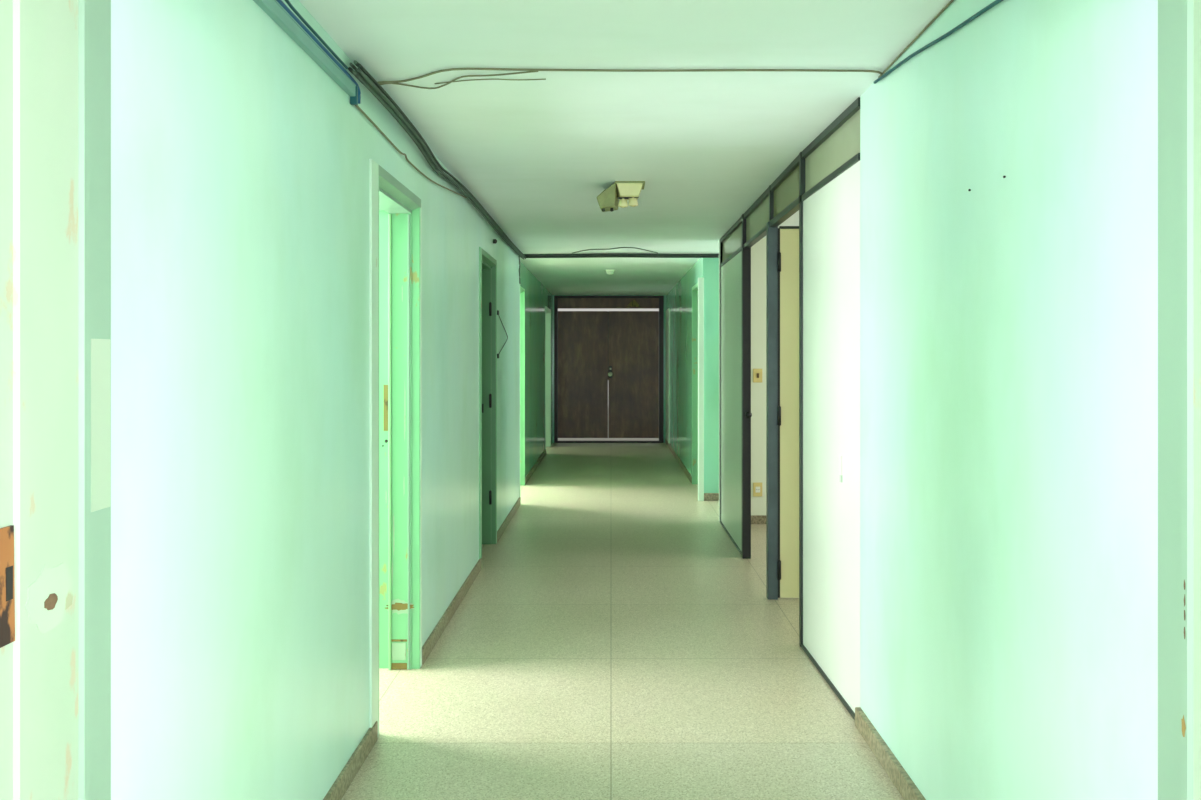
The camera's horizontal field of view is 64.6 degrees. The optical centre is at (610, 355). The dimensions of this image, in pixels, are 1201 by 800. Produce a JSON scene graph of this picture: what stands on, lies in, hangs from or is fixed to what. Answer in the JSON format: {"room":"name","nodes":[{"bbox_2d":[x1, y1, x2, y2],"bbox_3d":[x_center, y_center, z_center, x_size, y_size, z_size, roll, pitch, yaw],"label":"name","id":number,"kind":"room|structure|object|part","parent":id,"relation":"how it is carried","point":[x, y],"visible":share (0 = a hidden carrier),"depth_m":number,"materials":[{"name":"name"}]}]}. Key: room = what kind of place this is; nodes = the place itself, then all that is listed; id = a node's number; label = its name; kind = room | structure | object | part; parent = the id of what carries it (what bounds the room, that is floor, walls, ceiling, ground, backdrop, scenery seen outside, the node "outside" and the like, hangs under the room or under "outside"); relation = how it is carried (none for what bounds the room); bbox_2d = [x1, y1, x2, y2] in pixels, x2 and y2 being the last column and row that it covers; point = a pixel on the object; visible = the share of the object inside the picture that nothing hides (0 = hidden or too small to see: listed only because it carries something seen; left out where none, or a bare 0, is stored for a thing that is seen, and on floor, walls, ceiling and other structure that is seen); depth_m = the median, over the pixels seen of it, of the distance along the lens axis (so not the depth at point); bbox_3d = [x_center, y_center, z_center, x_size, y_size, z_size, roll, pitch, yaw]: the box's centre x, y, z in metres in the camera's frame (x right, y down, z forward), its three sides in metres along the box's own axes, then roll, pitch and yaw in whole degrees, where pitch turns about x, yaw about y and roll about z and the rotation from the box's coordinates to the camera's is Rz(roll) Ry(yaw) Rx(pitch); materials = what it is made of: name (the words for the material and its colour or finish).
{"room":"hospital interior","nodes":[
{"label":"hospital interior","id":0,"kind":"room"},
{"bbox_2d":[111,0,519,799],"bbox_3d":[-1.000,0.217,5.485,0.200,2.485,7.730,0,0,0],"label":"wall","id":1,"kind":"structure","parent":0,"point":[240,166],"depth_m":2.40,"materials":[{"name":"green paint"}]},
{"bbox_2d":[253,0,357,104],"bbox_3d":[-0.890,-0.902,2.501,0.028,0.068,1.582,0,0,0],"label":"cable trunking","id":2,"kind":"object","parent":1,"relation":"attached to","point":[273,9],"visible":1,"depth_m":2.77,"materials":[{"name":"green plastic"}]},
{"bbox_2d":[276,0,360,103],"bbox_3d":[-0.886,-0.919,2.545,0.023,0.072,1.589,0,0,0],"label":"cable","id":3,"kind":"object","parent":2,"relation":"on","point":[280,2],"visible":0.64,"depth_m":2.87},
{"bbox_2d":[285,0,347,68],"bbox_3d":[-0.875,-0.978,2.465,0.028,0.043,1.430,0,0,0],"label":"cable","id":4,"kind":"object","parent":1,"relation":"attached to","point":[290,5],"visible":1,"depth_m":2.82,"materials":[{"name":"plastic"}]},
{"bbox_2d":[369,159,421,736],"bbox_3d":[-0.996,0.362,4.011,0.209,2.195,0.942,0,0,0],"label":"door","id":5,"kind":"structure","parent":1,"relation":"in","point":[395,212],"depth_m":4.42,"materials":[{"name":"green wood"}]},
{"bbox_3d":[-0.896,0.362,3.592,0.011,2.195,0.104,0,0,0],"label":"casing","id":6,"kind":"part","parent":5,"relation":"part of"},
{"bbox_3d":[-1.052,0.242,4.438,0.020,0.215,0.004,0,0,0],"label":"strike plate","id":7,"kind":"part","parent":5,"relation":"part of","materials":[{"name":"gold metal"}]},
{"bbox_3d":[-0.988,1.375,4.423,0.065,0.080,0.005,0,0,0],"label":"patch plate","id":8,"kind":"part","parent":5,"relation":"part of","materials":[{"name":"green paint"}]},
{"bbox_3d":[-0.896,-0.716,4.050,0.011,0.039,0.820,0,0,0],"label":"casing","id":9,"kind":"part","parent":5,"relation":"part of","materials":[{"name":"green wood"}]},
{"bbox_3d":[-0.896,0.370,4.469,0.011,2.180,0.026,0,0,0],"label":"casing","id":10,"kind":"part","parent":5,"relation":"part of","materials":[{"name":"green paint"}]},
{"bbox_2d":[355,105,466,197],"bbox_3d":[-0.887,-0.904,4.500,0.019,0.100,2.400,0,0,1],"label":"wire","id":11,"kind":"object","parent":1,"relation":"attached to","point":[357,106],"visible":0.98,"depth_m":3.97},
{"bbox_2d":[323,497,520,799],"bbox_3d":[-0.894,1.423,5.510,0.016,0.075,7.620,0,0,0],"label":"baseboard","id":12,"kind":"structure","parent":1,"relation":"attached to","point":[348,773],"depth_m":4.49,"materials":[{"name":"stone"}]},
{"bbox_2d":[348,67,505,241],"bbox_3d":[-0.881,-0.955,6.310,0.025,0.052,6.220,0,0,0],"label":"cable","id":13,"kind":"object","parent":1,"relation":"attached to","point":[350,69],"visible":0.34,"depth_m":4.06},
{"bbox_2d":[349,62,512,246],"bbox_3d":[-0.880,-0.971,6.310,0.023,0.050,6.220,0,0,0],"label":"cable","id":14,"kind":"object","parent":1,"relation":"attached to","point":[352,65],"visible":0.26,"depth_m":4.15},
{"bbox_2d":[352,70,523,258],"bbox_3d":[-0.868,-0.945,6.310,0.025,0.050,6.220,0,0,0],"label":"cable","id":15,"kind":"object","parent":1,"relation":"attached to","point":[355,73],"visible":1,"depth_m":4.26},
{"bbox_2d":[353,60,501,231],"bbox_3d":[-0.864,-0.978,6.310,0.024,0.052,6.220,0,0,0],"label":"cable","id":16,"kind":"object","parent":15,"relation":"on","point":[355,62],"visible":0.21,"depth_m":3.40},
{"bbox_2d":[357,68,525,258],"bbox_3d":[-0.854,-0.951,6.310,0.026,0.052,6.220,0,0,0],"label":"cable","id":17,"kind":"object","parent":1,"relation":"attached to","point":[359,70],"visible":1,"depth_m":4.25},
{"bbox_2d":[358,64,525,256],"bbox_3d":[-0.851,-0.968,6.310,0.023,0.050,6.220,0,0,0],"label":"cable","id":18,"kind":"object","parent":1,"relation":"attached to","point":[360,66],"visible":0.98,"depth_m":4.26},
{"bbox_2d":[479,247,496,558],"bbox_3d":[-0.996,0.357,6.951,0.209,2.205,0.942,0,0,0],"label":"door","id":19,"kind":"structure","parent":1,"relation":"in","point":[487,263],"depth_m":7.37,"materials":[{"name":"green metal"}]},
{"bbox_3d":[-0.896,0.357,6.517,0.011,2.205,0.074,0,0,0],"label":"casing","id":20,"kind":"part","parent":19,"relation":"part of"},
{"bbox_3d":[-0.896,-0.726,6.975,0.011,0.039,0.850,0,0,0],"label":"casing","id":21,"kind":"part","parent":19,"relation":"part of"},
{"bbox_3d":[-0.896,0.365,7.409,0.011,2.190,0.026,0,0,0],"label":"casing","id":22,"kind":"part","parent":19,"relation":"part of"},
{"bbox_2d":[497,310,507,357],"bbox_3d":[-0.892,-0.170,7.795,0.024,0.376,0.731,0,0,0],"label":"wire loop","id":23,"kind":"object","parent":1,"relation":"hanging from","point":[497,310],"visible":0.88,"depth_m":7.65,"materials":[{"name":"black metal"}]},
{"bbox_2d":[520,261,552,476],"bbox_3d":[-1.080,0.217,12.700,0.200,2.485,6.700,0,0,0],"label":"wall","id":24,"kind":"structure","parent":0,"point":[537,296],"depth_m":12.49,"materials":[{"name":"green paint"}]},
{"bbox_2d":[520,286,524,484],"bbox_3d":[-1.032,0.340,10.050,0.276,2.240,1.408,0,0,0],"label":"door","id":25,"kind":"structure","parent":24,"relation":"in","point":[522,290],"depth_m":10.72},
{"bbox_2d":[525,449,545,483],"bbox_3d":[-0.974,1.423,12.475,0.016,0.075,3.350,0,0,0],"label":"baseboard","id":26,"kind":"structure","parent":24,"relation":"attached to","point":[543,454],"depth_m":12.07,"materials":[{"name":"stone"}]},
{"bbox_2d":[545,306,550,448],"bbox_3d":[-1.075,0.357,14.736,0.209,2.205,1.172,0,0,0],"label":"door","id":27,"kind":"structure","parent":24,"relation":"in","point":[547,310],"depth_m":15.27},
{"bbox_3d":[-0.977,0.357,14.177,0.011,2.205,0.054,0,0,0],"label":"casing","id":28,"kind":"part","parent":27,"relation":"part of","materials":[{"name":"green wood"}]},
{"bbox_2d":[553,295,665,442],"bbox_3d":[0.000,0.217,16.060,10.000,2.485,0.120,0,0,0],"label":"wall","id":29,"kind":"structure","parent":0,"point":[553,295],"depth_m":16.00,"materials":[{"name":"green paint"}]},
{"bbox_2d":[554,296,663,442],"bbox_3d":[-0.035,0.223,16.015,1.840,2.475,0.171,0,0,0],"label":"door","id":30,"kind":"structure","parent":29,"relation":"in","point":[609,365],"depth_m":16.01,"materials":[{"name":"brown wood"}]},
{"bbox_3d":[-0.927,0.223,16.040,0.055,2.475,0.120,0,0,0],"label":"frame","id":31,"kind":"part","parent":30,"relation":"part of","materials":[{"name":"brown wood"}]},
{"bbox_3d":[-0.463,-0.111,16.009,0.705,0.782,0.006,0,0,0],"label":"moulding","id":32,"kind":"part","parent":30,"relation":"part of","materials":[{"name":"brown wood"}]},
{"bbox_3d":[-0.045,-0.888,16.030,1.710,0.173,0.040,0,0,0],"label":"transom panel","id":33,"kind":"part","parent":30,"relation":"part of","materials":[{"name":"brown wood"}]},
{"bbox_3d":[-0.045,-0.995,16.040,1.710,0.040,0.120,0,0,0],"label":"frame","id":34,"kind":"part","parent":30,"relation":"part of","materials":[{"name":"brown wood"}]},
{"bbox_3d":[0.392,-0.446,16.009,0.711,0.372,0.006,0,0,0],"label":"moulding","id":35,"kind":"part","parent":30,"relation":"part of","materials":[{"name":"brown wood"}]},
{"bbox_3d":[0.848,0.223,16.040,0.075,2.475,0.120,0,0,0],"label":"frame","id":36,"kind":"part","parent":30,"relation":"part of","materials":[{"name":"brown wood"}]},
{"bbox_2d":[666,308,669,442],"bbox_3d":[0.925,0.350,15.515,0.014,2.220,0.930,0,0,0],"label":"trim","id":37,"kind":"structure","parent":29,"relation":"attached to","point":[668,309],"depth_m":15.17,"materials":[{"name":"green wood"}]},
{"bbox_2d":[341,443,903,799],"bbox_3d":[0.000,1.510,6.230,10.000,0.100,19.660,0,0,0],"label":"floor","id":38,"kind":"structure","parent":0,"point":[615,641],"depth_m":4.31,"materials":[{"name":"tile"}]},
{"bbox_2d":[299,0,950,294],"bbox_3d":[0.000,-1.085,6.230,10.000,0.120,19.660,0,0,0],"label":"ceiling","id":39,"kind":"structure","parent":0,"point":[538,156],"depth_m":3.75,"materials":[{"name":"white paint"}]},
{"bbox_2d":[371,71,537,88],"bbox_3d":[-0.556,-1.000,3.510,0.618,0.046,0.175,0,0,7],"label":"cable","id":40,"kind":"object","parent":39,"relation":"attached to","point":[524,71],"visible":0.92,"depth_m":3.47,"materials":[{"name":"black plastic"}]},
{"bbox_2d":[435,79,545,83],"bbox_3d":[-0.452,-1.020,3.515,0.425,0.004,0.034,0,0,8],"label":"wire","id":41,"kind":"object","parent":39,"relation":"attached to","point":[471,79],"visible":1,"depth_m":3.51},
{"bbox_2d":[605,269,614,274],"bbox_3d":[-0.010,-0.995,11.300,0.124,0.060,0.124,0,0,0],"label":"ceiling detector","id":42,"kind":"object","parent":39,"relation":"attached to","point":[608,271],"visible":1,"depth_m":11.26,"materials":[{"name":"white plastic"}]},
{"bbox_2d":[572,247,657,252],"bbox_3d":[0.040,-1.017,9.137,0.848,0.014,0.450,0,0,0],"label":"wire","id":43,"kind":"object","parent":39,"relation":"attached to","point":[618,247],"visible":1,"depth_m":9.07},
{"bbox_2d":[597,181,644,211],"bbox_3d":[0.058,-0.943,5.701,0.285,0.165,0.272,0,0,0],"label":"emergency light","id":44,"kind":"object","parent":39,"relation":"attached to","point":[617,195],"visible":1,"depth_m":5.60,"materials":[{"name":"beige plastic"}]},
{"bbox_3d":[0.113,-1.020,5.675,0.175,0.011,0.220,0,0,0],"label":"plate","id":45,"kind":"part","parent":44,"relation":"part of","materials":[{"name":"plastic"}]},
{"bbox_2d":[524,256,718,257],"bbox_3d":[0.115,-0.983,9.417,1.970,0.027,0.030,0,0,0],"label":"cable","id":46,"kind":"object","parent":39,"relation":"attached to","point":[524,256],"visible":0.95,"depth_m":9.41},
{"bbox_2d":[524,253,718,255],"bbox_3d":[0.115,-1.002,9.405,1.971,0.031,0.034,0,0,0],"label":"cable","id":47,"kind":"object","parent":39,"relation":"attached to","point":[574,254],"visible":0.93,"depth_m":9.40,"materials":[{"name":"grey plastic"}]},
{"bbox_2d":[370,68,881,85],"bbox_3d":[0.053,-0.999,3.442,1.853,0.046,0.165,0,0,0],"label":"cable","id":48,"kind":"object","parent":39,"relation":"attached to","point":[450,69],"visible":0.88,"depth_m":3.38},
{"bbox_2d":[878,0,953,77],"bbox_3d":[0.977,-1.017,2.605,0.009,0.011,1.710,0,0,0],"label":"cable","id":49,"kind":"object","parent":39,"relation":"attached to","point":[951,1],"visible":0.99,"depth_m":3.02,"materials":[{"name":"grey plastic"}]},
{"bbox_2d":[666,238,765,514],"bbox_3d":[2.965,0.217,9.935,4.070,2.485,12.230,0,0,0],"label":"wall","id":50,"kind":"structure","parent":0,"point":[679,298],"depth_m":9.60,"materials":[{"name":"green paint"}]},
{"bbox_2d":[665,439,718,500],"bbox_3d":[2.658,1.423,12.783,3.484,0.075,6.394,0,0,0],"label":"baseboard","id":51,"kind":"structure","parent":50,"relation":"attached to","point":[707,496],"depth_m":11.23,"materials":[{"name":"stone"}]},
{"bbox_2d":[692,278,703,500],"bbox_3d":[1.005,0.335,10.212,0.250,2.250,1.284,0,0,0],"label":"door","id":52,"kind":"structure","parent":50,"relation":"in","point":[697,289],"depth_m":9.57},
{"bbox_3d":[0.908,0.335,9.595,0.056,2.250,0.050,0,0,0],"label":"casing","id":53,"kind":"part","parent":52,"relation":"part of","materials":[{"name":"paint"}]},
{"bbox_2d":[753,369,761,381],"bbox_3d":[1.275,0.170,8.251,0.080,0.120,0.022,0,0,0],"label":"light switch","id":54,"kind":"object","parent":50,"relation":"attached to","point":[757,373],"visible":1,"depth_m":8.25,"materials":[{"name":"plastic"}]},
{"bbox_2d":[753,483,761,495],"bbox_3d":[1.275,1.160,8.254,0.080,0.120,0.017,0,0,0],"label":"wall socket","id":55,"kind":"object","parent":50,"relation":"attached to","point":[757,487],"visible":1,"depth_m":8.25,"materials":[{"name":"plastic"}]},
{"bbox_2d":[751,515,765,523],"bbox_3d":[2.712,1.423,8.254,3.336,0.075,0.016,0,0,0],"label":"baseboard","id":56,"kind":"structure","parent":50,"relation":"attached to","point":[755,519],"depth_m":8.25,"materials":[{"name":"stone"}]},
{"bbox_2d":[719,0,1157,799],"bbox_3d":[1.062,0.217,5.010,0.244,2.485,6.780,0,0,0],"label":"wall","id":57,"kind":"structure","parent":0,"point":[1009,165],"depth_m":2.52,"materials":[{"name":"green paint"}]},
{"bbox_3d":[0.975,1.451,7.600,0.045,0.018,1.400,0,0,0],"label":"floor rail","id":58,"kind":"part","parent":57,"relation":"part of","materials":[{"name":"green metal"}]},
{"bbox_3d":[0.977,0.334,7.600,0.030,2.217,1.400,0,0,0],"label":"wall panel","id":59,"kind":"part","parent":57,"relation":"part of","materials":[{"name":"paint"}]},
{"bbox_3d":[0.977,-0.897,7.600,0.006,0.184,1.400,0,0,0],"label":"pane","id":60,"kind":"part","parent":57,"relation":"part of","materials":[{"name":"clear glass"}]},
{"bbox_3d":[0.977,-0.790,7.040,0.045,0.030,2.600,0,0,0],"label":"transom rail","id":61,"kind":"part","parent":57,"relation":"part of","materials":[{"name":"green metal"}]},
{"bbox_3d":[0.978,0.217,6.870,0.060,2.485,0.060,0,0,0],"label":"post","id":62,"kind":"part","parent":57,"relation":"part of","materials":[{"name":"black metal"}]},
{"bbox_3d":[0.977,-0.897,6.295,0.006,0.184,1.090,0,0,0],"label":"pane","id":63,"kind":"part","parent":57,"relation":"part of","materials":[{"name":"clear glass"}]},
{"bbox_3d":[0.977,-1.007,6.550,0.045,0.036,3.580,0,0,0],"label":"rail","id":64,"kind":"part","parent":57,"relation":"part of","materials":[{"name":"green metal"}]},
{"bbox_3d":[0.981,-0.915,5.710,0.060,0.220,0.040,0,0,0],"label":"post","id":65,"kind":"part","parent":57,"relation":"part of","materials":[{"name":"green metal"}]},
{"bbox_3d":[0.970,0.328,5.720,0.060,2.265,0.060,0,0,0],"label":"post","id":66,"kind":"part","parent":57,"relation":"part of","materials":[{"name":"grey metal"}]},
{"bbox_3d":[0.973,-0.790,5.250,0.045,0.038,0.980,0,0,0],"label":"transom rail","id":67,"kind":"part","parent":57,"relation":"part of","materials":[{"name":"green metal"}]},
{"bbox_3d":[0.977,-0.897,5.245,0.006,0.184,0.890,0,0,0],"label":"pane","id":68,"kind":"part","parent":57,"relation":"part of","materials":[{"name":"clear glass"}]},
{"bbox_2d":[778,226,798,597],"bbox_3d":[1.414,0.335,5.673,0.832,2.226,0.107,0,0,0],"label":"door","id":69,"kind":"structure","parent":57,"relation":"in","point":[788,236],"depth_m":5.69,"materials":[{"name":"beige laminate"}]},
{"bbox_3d":[0.980,0.217,4.780,0.060,2.485,0.040,0,0,0],"label":"post","id":70,"kind":"part","parent":57,"relation":"part of","materials":[{"name":"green metal"}]},
{"bbox_3d":[0.987,1.451,4.260,0.045,0.018,1.001,0,0,-1],"label":"floor rail","id":71,"kind":"part","parent":57,"relation":"part of","materials":[{"name":"green metal"}]},
{"bbox_3d":[0.989,-0.790,4.260,0.045,0.030,1.001,0,0,-1],"label":"transom rail","id":72,"kind":"part","parent":57,"relation":"part of","materials":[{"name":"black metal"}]},
{"bbox_3d":[0.989,-1.007,4.260,0.045,0.036,1.001,0,0,-1],"label":"rail","id":73,"kind":"part","parent":57,"relation":"part of","materials":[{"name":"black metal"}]},
{"bbox_3d":[0.989,0.334,4.260,0.030,2.217,1.001,0,0,-1],"label":"wall panel","id":74,"kind":"part","parent":57,"relation":"part of","materials":[{"name":"white paint"}]},
{"bbox_3d":[0.989,-0.897,4.263,0.006,0.184,0.995,0,0,-1],"label":"pane","id":75,"kind":"part","parent":57,"relation":"part of","materials":[{"name":"clear glass"}]},
{"bbox_2d":[855,707,925,799],"bbox_3d":[0.974,1.423,2.740,0.024,0.075,2.020,0,0,0],"label":"baseboard","id":76,"kind":"structure","parent":57,"relation":"attached to","point":[902,781],"depth_m":3.32,"materials":[{"name":"stone"}]},
{"bbox_2d":[873,0,1002,83],"bbox_3d":[0.974,-0.908,2.625,0.015,0.211,1.751,0,0,0],"label":"cable","id":77,"kind":"object","parent":57,"relation":"attached to","point":[995,2],"visible":1,"depth_m":2.79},
{"bbox_3d":[0.000,0.218,1.540,10.000,2.485,0.160,0,0,0],"label":"wall","id":78,"kind":"structure","parent":0,"visible":0},
{"bbox_2d":[0,0,1200,799],"bbox_3d":[0.042,0.350,1.493,1.944,2.220,0.426,0,0,0],"label":"door frame","id":79,"kind":"structure","parent":78,"relation":"in","point":[55,55],"depth_m":1.58,"materials":[{"name":"paint"}]},
{"bbox_3d":[-0.902,0.343,1.409,0.004,0.175,0.049,0,0,0],"label":"strike plate","id":80,"kind":"part","parent":79,"relation":"part of","materials":[{"name":"orange metal"}]},
{"bbox_3d":[-0.914,0.350,1.669,0.032,2.220,0.074,0,0,0],"label":"casing","id":81,"kind":"part","parent":79,"relation":"part of","materials":[{"name":"paint"}]},
{"bbox_3d":[0.998,0.350,1.669,0.032,2.220,0.074,0,0,0],"label":"casing","id":82,"kind":"part","parent":79,"relation":"part of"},
{"bbox_2d":[1181,715,1185,736],"bbox_3d":[0.973,0.629,1.615,0.001,0.038,0.012,0,0,0],"label":"chip","id":83,"kind":"object","parent":79,"relation":"attached to","point":[1183,717],"depth_m":1.61,"materials":[{"name":"brown wood"}]},
{"label":"outside","id":84,"kind":"structure","parent":0,"visible":0},
{"bbox_2d":[558,438,658,440],"bbox_3d":[0.000,1.520,22.065,10.000,0.080,11.870,0,0,0],"label":"ground","id":85,"kind":"structure","parent":84,"point":[559,439],"depth_m":16.84,"materials":[{"name":"silver metal"}]}
]}

